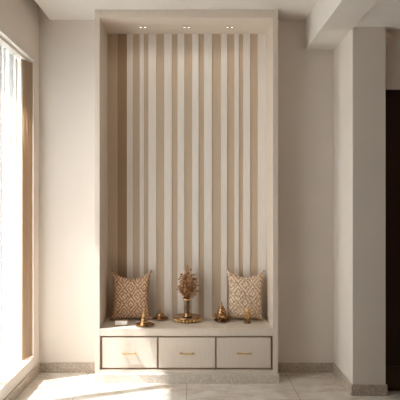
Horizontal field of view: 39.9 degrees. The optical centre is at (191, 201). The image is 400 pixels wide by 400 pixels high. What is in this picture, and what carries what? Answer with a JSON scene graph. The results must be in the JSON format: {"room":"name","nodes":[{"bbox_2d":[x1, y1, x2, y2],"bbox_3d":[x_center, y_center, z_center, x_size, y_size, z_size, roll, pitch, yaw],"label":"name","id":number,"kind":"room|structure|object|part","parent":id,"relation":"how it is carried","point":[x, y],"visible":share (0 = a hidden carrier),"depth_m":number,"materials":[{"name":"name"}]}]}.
{"room":"home entrance foyer","nodes":[
{"label":"home entrance foyer","id":0,"kind":"room"},
{"bbox_2d":[0,0,38,399],"bbox_3d":[-1.300,-0.169,1.016,0.250,2.950,6.433,0,0,0],"label":"wall","id":1,"kind":"structure","parent":0,"point":[19,19],"depth_m":4.08,"materials":[{"name":"paint"}]},
{"bbox_2d":[0,36,28,62],"bbox_3d":[-1.242,-1.042,2.991,0.065,0.019,2.183,0,0,0],"label":"track","id":2,"kind":"object","parent":1,"relation":"attached to","point":[5,44],"visible":0.8,"depth_m":3.76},
{"bbox_2d":[0,44,17,376],"bbox_3d":[-1.257,0.055,2.952,0.036,2.172,2.038,0,0,0],"label":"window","id":3,"kind":"structure","parent":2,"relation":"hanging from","point":[8,62],"depth_m":3.76,"materials":[{"name":"glass"}]},
{"bbox_2d":[21,59,32,360],"bbox_3d":[-1.210,0.057,4.030,0.022,2.176,0.118,0,0,22],"label":"curtain","id":4,"kind":"object","parent":2,"relation":"hanging from","point":[26,67],"visible":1,"depth_m":4.02,"materials":[{"name":"beige fabric"}]},
{"bbox_2d":[0,29,33,390],"bbox_3d":[-1.280,0.048,2.993,0.220,2.210,2.185,0,0,0],"label":"window","id":5,"kind":"structure","parent":1,"relation":"in","point":[16,368],"depth_m":3.72,"materials":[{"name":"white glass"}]},
{"bbox_3d":[-1.256,1.150,2.992,0.169,0.006,2.184,0,0,0],"label":"sill","id":6,"kind":"part","parent":5,"relation":"part of","materials":[{"name":"paint"}]},
{"bbox_2d":[4,363,39,399],"bbox_3d":[-1.171,1.270,1.010,0.008,0.073,6.419,0,0,0],"label":"baseboard","id":7,"kind":"structure","parent":1,"relation":"attached to","point":[27,380],"depth_m":3.83,"materials":[{"name":"stone"}]},
{"bbox_2d":[35,0,317,19],"bbox_3d":[-0.277,-1.546,1.125,2.297,0.296,6.650,0,0,0],"label":"ceiling","id":8,"kind":"structure","parent":0,"point":[53,9],"depth_m":3.94,"materials":[{"name":"paint"}]},
{"bbox_2d":[306,0,378,49],"bbox_3d":[0.980,-1.407,1.016,0.215,0.474,6.433,0,0,0],"label":"ceiling beam","id":9,"kind":"structure","parent":8,"relation":"attached to","point":[329,22],"depth_m":3.68,"materials":[{"name":"paint"}]},
{"bbox_2d":[39,7,332,362],"bbox_3d":[-0.144,-0.169,4.346,2.562,2.950,0.227,0,0,0],"label":"wall","id":10,"kind":"structure","parent":0,"point":[66,47],"depth_m":4.23,"materials":[{"name":"paint"}]},
{"bbox_2d":[40,363,331,371],"bbox_3d":[-0.051,1.270,4.226,2.248,0.073,0.014,0,0,0],"label":"baseboard","id":11,"kind":"structure","parent":10,"relation":"attached to","point":[44,367],"depth_m":4.22,"materials":[{"name":"stone"}]},
{"bbox_2d":[15,372,399,399],"bbox_3d":[0.713,1.366,1.125,4.275,0.120,6.950,0,0,0],"label":"floor","id":12,"kind":"structure","parent":0,"point":[46,385],"depth_m":3.82,"materials":[{"name":"tile"}]},
{"bbox_2d":[94,10,278,383],"bbox_3d":[-0.039,-0.045,4.190,1.333,2.703,0.456,0,0,0],"label":"display alcove","id":13,"kind":"object","parent":12,"relation":"on","point":[186,119],"depth_m":4.38,"materials":[{"name":"beige laminate"}]},
{"bbox_3d":[-0.688,-0.078,4.209,0.036,2.638,0.418,0,0,0],"label":"panel","id":14,"kind":"part","parent":13,"relation":"part of","materials":[{"name":"beige laminate"}]},
{"bbox_2d":[115,319,127,325],"bbox_3d":[-0.527,0.899,4.115,0.092,0.042,0.048,0,0,-3],"label":"trinket box","id":15,"kind":"object","parent":13,"relation":"on","point":[117,322],"visible":1,"depth_m":4.09,"materials":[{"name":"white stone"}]},
{"bbox_3d":[-0.453,1.095,4.016,0.397,0.219,0.025,0,0,0],"label":"drawer","id":16,"kind":"part","parent":13,"relation":"part of","materials":[{"name":"beige laminate"}]},
{"bbox_3d":[-0.452,1.098,3.990,0.110,0.008,0.027,0,0,0],"label":"handle","id":17,"kind":"part","parent":13,"relation":"part of","materials":[{"name":"gold metal"}]},
{"bbox_2d":[110,270,152,319],"bbox_3d":[-0.474,0.724,4.299,0.333,0.392,0.133,0,0,-9],"label":"cushion","id":18,"kind":"object","parent":13,"relation":"on","point":[130,295],"visible":0.99,"depth_m":4.25,"materials":[{"name":"beige fabric"}]},
{"bbox_2d":[135,322,153,326],"bbox_3d":[-0.353,0.913,4.100,0.148,0.013,0.148,0,0,0],"label":"dish","id":19,"kind":"object","parent":13,"relation":"on","point":[138,323],"visible":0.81,"depth_m":4.11,"materials":[{"name":"gold metal"}]},
{"bbox_2d":[139,308,147,325],"bbox_3d":[-0.359,0.848,4.100,0.068,0.132,0.068,0,0,0],"label":"holder","id":20,"kind":"object","parent":19,"relation":"on","point":[143,321],"visible":1,"depth_m":4.08,"materials":[{"name":"gold metal"}]},
{"bbox_2d":[153,316,167,320],"bbox_3d":[-0.247,0.912,4.312,0.126,0.015,0.126,0,0,0],"label":"dish","id":21,"kind":"object","parent":13,"relation":"on","point":[155,318],"visible":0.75,"depth_m":4.28,"materials":[{"name":"gold metal"}]},
{"bbox_2d":[156,308,164,318],"bbox_3d":[-0.247,0.871,4.312,0.065,0.086,0.065,0,0,45],"label":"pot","id":22,"kind":"object","parent":21,"relation":"on","point":[160,315],"visible":0.98,"depth_m":4.29,"materials":[{"name":"gold metal"}]},
{"bbox_3d":[-0.041,-1.367,4.210,1.258,0.060,0.417,0,0,0],"label":"panel","id":23,"kind":"part","parent":13,"relation":"part of","materials":[{"name":"beige laminate"}]},
{"bbox_2d":[100,318,272,335],"bbox_3d":[-0.041,0.947,4.210,1.258,0.054,0.417,0,0,0],"label":"shelf","id":24,"kind":"object","parent":13,"relation":"attached to","point":[207,326],"depth_m":4.01,"materials":[{"name":"laminate"}]},
{"bbox_3d":[-0.041,1.230,4.210,1.258,0.022,0.417,0,0,0],"label":"rail","id":25,"kind":"part","parent":13,"relation":"part of","materials":[{"name":"beige laminate"}]},
{"bbox_3d":[-0.037,1.095,4.016,0.409,0.219,0.025,0,0,0],"label":"drawer","id":26,"kind":"part","parent":13,"relation":"part of","materials":[{"name":"beige laminate"}]},
{"bbox_3d":[-0.036,1.098,3.990,0.110,0.008,0.027,0,0,0],"label":"handle","id":27,"kind":"part","parent":13,"relation":"part of","materials":[{"name":"gold metal"}]},
{"bbox_3d":[-0.041,-0.208,4.399,1.258,2.257,0.039,0,0,0],"label":"panel","id":28,"kind":"part","parent":13,"relation":"part of","materials":[{"name":"beige wood"}]},
{"bbox_2d":[173,313,201,322],"bbox_3d":[-0.036,0.901,4.268,0.222,0.038,0.223,0,0,0],"label":"round tray","id":29,"kind":"object","parent":13,"relation":"on","point":[179,318],"visible":0.88,"depth_m":4.21,"materials":[{"name":"gold metal"}]},
{"bbox_2d":[183,298,191,316],"bbox_3d":[-0.036,0.817,4.268,0.072,0.139,0.072,0,0,0],"label":"flower vase","id":30,"kind":"object","parent":29,"relation":"on","point":[186,314],"visible":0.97,"depth_m":4.25,"materials":[{"name":"gold metal"}]},
{"bbox_2d":[177,265,200,311],"bbox_3d":[-0.035,0.667,4.265,0.180,0.364,0.155,0,0,-32],"label":"bouquet","id":31,"kind":"object","parent":30,"relation":"in","point":[189,287],"visible":1,"depth_m":4.25,"materials":[{"name":"brown plant"}]},
{"bbox_3d":[0.376,1.095,4.016,0.393,0.219,0.025,0,0,0],"label":"drawer","id":32,"kind":"part","parent":13,"relation":"part of","materials":[{"name":"beige laminate"}]},
{"bbox_3d":[0.379,1.098,3.990,0.110,0.008,0.027,0,0,0],"label":"handle","id":33,"kind":"part","parent":13,"relation":"part of","materials":[{"name":"gold metal"}]},
{"bbox_2d":[226,269,264,320],"bbox_3d":[0.415,0.722,4.299,0.315,0.398,0.136,0,0,3],"label":"cushion","id":34,"kind":"object","parent":13,"relation":"on","point":[244,292],"visible":0.96,"depth_m":4.25,"materials":[{"name":"beige fabric"}]},
{"bbox_3d":[0.420,0.861,4.190,0.066,0.118,0.066,0,0,0],"label":"pierced burner","id":35,"kind":"part","parent":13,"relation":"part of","materials":[{"name":"gold metal"}]},
{"bbox_2d":[243,314,250,323],"bbox_3d":[0.421,0.885,4.190,0.061,0.069,0.061,0,0,0],"label":"figurine","id":36,"kind":"object","parent":13,"relation":"on","point":[247,317],"depth_m":4.17,"materials":[{"name":"gold metal"}]},
{"bbox_3d":[0.606,-0.078,4.209,0.036,2.638,0.418,0,0,0],"label":"panel","id":37,"kind":"part","parent":13,"relation":"part of","materials":[{"name":"beige laminate"}]},
{"bbox_3d":[0.229,0.913,4.250,0.130,0.014,0.130,0,0,0],"label":"dish","id":38,"kind":"object","parent":13,"relation":"on","visible":0},
{"bbox_2d":[214,301,228,320],"bbox_3d":[0.229,0.839,4.250,0.116,0.150,0.116,0,0,11],"label":"figurine","id":39,"kind":"object","parent":38,"relation":"in","point":[221,315],"visible":0.99,"depth_m":4.22,"materials":[{"name":"gold metal"}]},
{"bbox_2d":[333,27,385,383],"bbox_3d":[1.198,0.062,3.980,0.222,2.488,0.506,0,0,0],"label":"wall column","id":40,"kind":"structure","parent":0,"point":[359,60],"depth_m":3.73,"materials":[{"name":"paint"}]},
{"bbox_2d":[332,363,386,395],"bbox_3d":[1.195,1.270,3.973,0.244,0.073,0.520,0,0,0],"label":"baseboard","id":41,"kind":"structure","parent":40,"relation":"attached to","point":[353,389],"depth_m":3.71,"materials":[{"name":"stone"}]},
{"bbox_2d":[355,0,399,29],"bbox_3d":[1.893,-1.413,1.125,1.613,0.462,6.650,0,0,0],"label":"ceiling","id":42,"kind":"structure","parent":0,"point":[385,13],"depth_m":3.51,"materials":[{"name":"paint"}]},
{"bbox_2d":[386,30,399,89],"bbox_3d":[2.005,0.062,4.095,1.391,2.488,0.610,0,0,0],"label":"wall","id":43,"kind":"structure","parent":0,"point":[392,36],"depth_m":3.79,"materials":[{"name":"paint"}]},
{"bbox_2d":[386,90,399,389],"bbox_3d":[1.780,0.262,3.833,0.937,2.078,0.063,0,0,0],"label":"door","id":44,"kind":"structure","parent":43,"relation":"in","point":[392,96],"depth_m":3.82,"materials":[{"name":"brown wood"}]},
{"bbox_3d":[1.780,1.218,3.811,0.933,0.165,0.018,0,0,0],"label":"rail","id":45,"kind":"part","parent":44,"relation":"part of","materials":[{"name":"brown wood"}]}
]}

